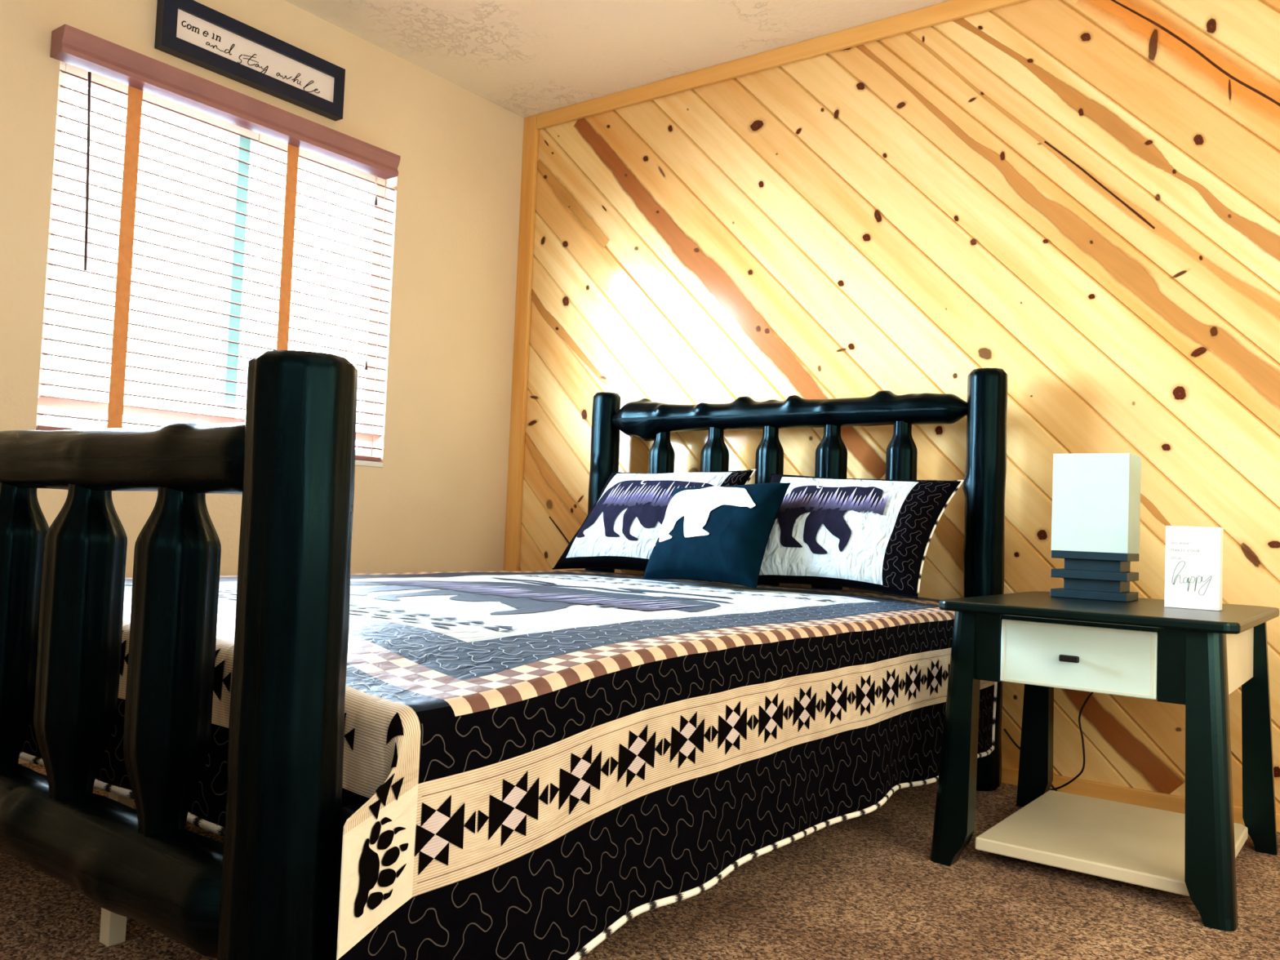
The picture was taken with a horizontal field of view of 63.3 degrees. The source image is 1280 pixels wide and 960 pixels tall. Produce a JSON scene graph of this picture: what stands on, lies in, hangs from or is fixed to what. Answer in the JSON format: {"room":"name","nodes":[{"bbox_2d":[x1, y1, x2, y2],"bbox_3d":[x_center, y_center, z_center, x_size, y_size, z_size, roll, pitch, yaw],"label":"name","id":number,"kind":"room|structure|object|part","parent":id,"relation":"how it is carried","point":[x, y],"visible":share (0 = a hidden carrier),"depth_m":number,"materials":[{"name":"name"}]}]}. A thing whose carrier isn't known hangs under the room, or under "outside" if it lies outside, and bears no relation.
{"room":"bedroom","nodes":[
{"label":"bedroom","id":0,"kind":"room"},
{"bbox_2d":[0,0,524,764],"bbox_3d":[-1.927,-0.461,2.638,0.120,2.440,4.500,0,-3,37],"label":"wall","id":1,"kind":"structure","parent":0,"point":[437,501],"depth_m":3.91,"materials":[{"name":"beige paint"}]},
{"bbox_2d":[35,61,385,461],"bbox_3d":[-1.364,-0.644,3.438,0.050,1.090,1.208,0,-3,37],"label":"window","id":2,"kind":"structure","parent":1,"relation":"in","point":[237,140],"depth_m":3.44,"materials":[{"name":"white plastic"}]},
{"bbox_2d":[35,23,400,461],"bbox_3d":[-1.287,-0.662,3.361,0.124,1.118,1.229,0,-3,37],"label":"window blind","id":3,"kind":"object","parent":2,"relation":"attached to","point":[70,45],"visible":0.85,"depth_m":3.19,"materials":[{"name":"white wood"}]},
{"bbox_3d":[-1.332,-0.111,3.375,0.042,0.015,1.196,0,-3,37],"label":"rail","id":4,"kind":"part","parent":3,"relation":"part of","materials":[{"name":"white wood"}]},
{"bbox_3d":[-1.276,-0.630,3.401,0.002,1.025,0.003,0,-3,37],"label":"ladder cord","id":5,"kind":"part","parent":3,"relation":"part of","materials":[{"name":"white fabric"}]},
{"bbox_3d":[-0.979,-0.772,3.781,0.001,0.684,0.002,0,-3,37],"label":"pull cord","id":6,"kind":"part","parent":3,"relation":"part of","materials":[{"name":"white fabric"}]},
{"bbox_3d":[-0.962,-0.599,3.821,0.002,1.025,0.003,0,-3,37],"label":"ladder cord","id":7,"kind":"part","parent":3,"relation":"part of","materials":[{"name":"white fabric"}]},
{"bbox_2d":[154,0,345,120],"bbox_3d":[-1.252,-1.374,3.394,0.040,0.177,0.658,0,-3,37],"label":"wall sign","id":8,"kind":"object","parent":1,"relation":"attached to","point":[193,32],"visible":1,"depth_m":3.35,"materials":[{"name":"black wood"}]},
{"bbox_3d":[-1.252,-1.375,3.400,0.028,0.093,0.578,0,-3,37],"label":"panel","id":9,"kind":"part","parent":8,"relation":"part of","materials":[{"name":"white paper"}]},
{"bbox_2d":[355,460,382,467],"bbox_3d":[-1.338,-0.091,3.378,0.068,0.018,1.207,0,-3,37],"label":"trim","id":10,"kind":"structure","parent":1,"relation":"attached to","point":[362,463],"depth_m":3.79,"materials":[{"name":"white wood"}]},
{"bbox_2d":[284,0,950,118],"bbox_3d":[-0.029,-1.714,1.323,4.720,0.100,4.720,0,-3,37],"label":"ceiling","id":11,"kind":"structure","parent":0,"point":[526,58],"depth_m":3.65,"materials":[{"name":"beige paint"}]},
{"bbox_2d":[0,762,1279,959],"bbox_3d":[-0.140,0.824,1.283,4.620,0.100,4.620,0,-3,37],"label":"floor","id":12,"kind":"structure","parent":0,"point":[867,886],"depth_m":1.98,"materials":[{"name":"brown carpet"}]},
{"bbox_2d":[0,350,1007,959],"bbox_3d":[-0.267,0.211,2.541,1.586,1.223,2.480,0,-3,37],"label":"bed","id":13,"kind":"object","parent":12,"relation":"on","point":[267,891],"visible":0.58,"depth_m":1.28,"materials":[{"name":"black wood"}]},
{"bbox_3d":[-0.977,0.489,1.580,1.380,0.124,0.125,0,-3,37],"label":"footboard rail","id":14,"kind":"part","parent":13,"relation":"part of","materials":[{"name":"black wood"}]},
{"bbox_3d":[-0.866,0.614,1.722,0.030,0.300,0.030,0,-3,37],"label":"support leg","id":15,"kind":"part","parent":13,"relation":"part of","materials":[{"name":"beige paint"}]},
{"bbox_3d":[-0.964,-0.033,1.609,1.380,0.094,0.094,0,-3,37],"label":"footboard rail","id":16,"kind":"part","parent":13,"relation":"part of","materials":[{"name":"black wood"}]},
{"bbox_3d":[-0.396,0.308,1.162,0.135,0.899,0.123,0,-3,37],"label":"footboard post","id":17,"kind":"part","parent":13,"relation":"part of","materials":[{"name":"black wood"}]},
{"bbox_3d":[-0.152,0.279,3.918,0.116,1.216,0.116,0,-3,37],"label":"headboard post","id":18,"kind":"part","parent":13,"relation":"part of","materials":[{"name":"black wood"}]},
{"bbox_3d":[0.445,-0.219,3.510,1.365,0.160,0.130,0,-3,37],"label":"headboard rail","id":19,"kind":"part","parent":13,"relation":"part of","materials":[{"name":"black wood"}]},
{"bbox_3d":[1.010,0.285,3.055,0.128,1.222,0.121,0,-3,37],"label":"headboard post","id":20,"kind":"part","parent":13,"relation":"part of","materials":[{"name":"black wood"}]},
{"bbox_2d":[1003,728,1057,791],"bbox_3d":[1.140,0.815,3.006,0.179,0.164,0.015,0,-3,42],"label":"cable","id":21,"kind":"object","parent":12,"relation":"on","point":[1004,729],"visible":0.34,"depth_m":3.04,"materials":[{"name":"black plastic"}]},
{"bbox_2d":[929,591,1279,931],"bbox_3d":[1.102,0.581,2.423,0.610,0.583,0.760,0,-3,37],"label":"nightstand","id":22,"kind":"object","parent":12,"relation":"on","point":[1144,648],"visible":1,"depth_m":2.26,"materials":[{"name":"black paint"}]},
{"bbox_3d":[0.714,0.573,2.341,0.087,0.560,0.093,0,-3,37],"label":"leg","id":23,"kind":"part","parent":22,"relation":"part of","materials":[{"name":"black paint"}]},
{"bbox_3d":[1.081,0.609,2.831,0.081,0.560,0.060,0,-3,37],"label":"leg","id":24,"kind":"part","parent":22,"relation":"part of","materials":[{"name":"black paint"}]},
{"bbox_3d":[0.907,0.376,2.188,0.040,0.014,0.028,0,-3,37],"label":"knob","id":25,"kind":"part","parent":22,"relation":"part of","materials":[{"name":"black metal"}]},
{"bbox_3d":[1.026,0.386,2.336,0.313,0.136,0.353,0,-3,37],"label":"drawer","id":26,"kind":"part","parent":22,"relation":"part of","materials":[{"name":"paint"}]},
{"bbox_2d":[1049,453,1141,790],"bbox_3d":[1.187,0.415,2.751,0.212,0.942,0.466,1,-3,19],"label":"table lamp","id":27,"kind":"object","parent":22,"relation":"on","point":[1095,517],"visible":0.91,"depth_m":2.58,"materials":[{"name":"fabric"}]},
{"bbox_3d":[1.222,0.596,2.831,0.115,0.591,0.340,2,-2,-4],"label":"power cord","id":28,"kind":"part","parent":27,"relation":"part of","materials":[{"name":"black plastic"}]},
{"bbox_3d":[1.156,0.059,2.631,0.179,0.244,0.133,0,-3,37],"label":"lamp shade","id":29,"kind":"part","parent":27,"relation":"part of","materials":[{"name":"white fabric"}]},
{"bbox_2d":[974,790,1248,896],"bbox_3d":[1.105,0.826,2.404,0.464,0.028,0.588,0,-3,37],"label":"shelf","id":30,"kind":"object","parent":22,"relation":"attached to","point":[1125,842],"depth_m":2.33,"materials":[{"name":"beige paint"}]},
{"bbox_2d":[1164,525,1223,610],"bbox_3d":[1.259,0.199,2.360,0.111,0.186,0.043,0,-3,37],"label":"block sign","id":31,"kind":"object","parent":22,"relation":"on","point":[1193,559],"visible":1,"depth_m":2.34,"materials":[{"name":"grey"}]},
{"bbox_3d":[1.119,0.576,2.034,0.098,0.560,0.098,0,-3,37],"label":"leg","id":32,"kind":"part","parent":22,"relation":"part of","materials":[{"name":"black paint"}]},
{"bbox_3d":[1.502,0.612,2.516,0.080,0.560,0.060,0,-3,37],"label":"leg","id":33,"kind":"part","parent":22,"relation":"part of","materials":[{"name":"black paint"}]},
{"bbox_2d":[519,0,1279,813],"bbox_3d":[1.297,-0.312,3.092,4.500,2.440,0.101,0,-3,37],"label":"wall","id":34,"kind":"structure","parent":0,"point":[1078,201],"depth_m":3.24,"materials":[{"name":"brown wood"}]},
{"bbox_2d":[503,115,538,571],"bbox_3d":[-0.510,-0.329,4.370,0.075,2.440,0.018,0,-3,37],"label":"trim","id":35,"kind":"structure","parent":34,"relation":"attached to","point":[531,134],"depth_m":4.37,"materials":[{"name":"brown wood"}]},
{"bbox_2d":[536,0,1029,129],"bbox_3d":[1.339,-1.502,3.074,4.425,0.062,0.018,0,-3,37],"label":"trim","id":36,"kind":"structure","parent":34,"relation":"attached to","point":[952,10],"depth_m":3.69,"materials":[{"name":"brown wood"}]},
{"bbox_2d":[1001,765,1279,832],"bbox_3d":[1.244,0.878,2.970,4.425,0.048,0.018,0,-3,37],"label":"baseboard","id":37,"kind":"structure","parent":34,"relation":"attached to","point":[1161,801],"depth_m":2.89,"materials":[{"name":"brown wood"}]},
{"bbox_3d":[-0.256,0.426,2.580,1.485,0.162,2.090,0,-3,37],"label":"mattress","id":38,"kind":"object","parent":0,"visible":0},
{"bbox_2d":[18,569,997,959],"bbox_3d":[-0.293,0.530,2.497,1.617,0.526,2.257,0,-3,37],"label":"patchwork quilt","id":39,"kind":"object","parent":38,"relation":"on","point":[536,764],"visible":0.65,"depth_m":1.59,"materials":[{"name":"grey fabric"}]},
{"bbox_2d":[551,468,755,582],"bbox_3d":[0.029,0.139,3.519,0.703,0.367,0.224,0,-3,37],"label":"pillow","id":40,"kind":"object","parent":39,"relation":"on","point":[621,530],"visible":0.74,"depth_m":3.49,"materials":[{"name":"grey fabric"}]},
{"bbox_3d":[-0.039,0.306,3.457,0.671,0.023,0.015,0,-3,38],"label":"seam cord","id":41,"kind":"part","parent":40,"relation":"part of","materials":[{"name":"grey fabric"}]},
{"bbox_2d":[642,482,790,588],"bbox_3d":[0.219,0.156,3.160,0.446,0.313,0.231,0,-3,37],"label":"pillow","id":42,"kind":"object","parent":39,"relation":"on","point":[721,533],"visible":1,"depth_m":3.09,"materials":[{"name":"teal fabric"}]},
{"bbox_2d":[733,473,964,599],"bbox_3d":[0.597,0.149,3.071,0.635,0.353,0.252,0,-3,37],"label":"pillow","id":43,"kind":"object","parent":39,"relation":"on","point":[873,535],"visible":0.92,"depth_m":2.98,"materials":[{"name":"grey fabric"}]},
{"bbox_3d":[0.522,0.308,2.989,0.591,0.022,0.018,0,-3,39],"label":"seam cord","id":44,"kind":"part","parent":43,"relation":"part of","materials":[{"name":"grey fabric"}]},
{"label":"outside","id":45,"kind":"structure","parent":0,"visible":0},
{"bbox_3d":[-4.866,1.552,6.250,8.870,0.300,14.000,0,-3,37],"label":"floor","id":46,"kind":"structure","parent":45,"visible":0},
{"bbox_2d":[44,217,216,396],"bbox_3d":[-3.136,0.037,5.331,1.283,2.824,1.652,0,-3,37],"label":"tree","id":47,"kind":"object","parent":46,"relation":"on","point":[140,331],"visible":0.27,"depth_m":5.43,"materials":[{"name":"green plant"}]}
]}

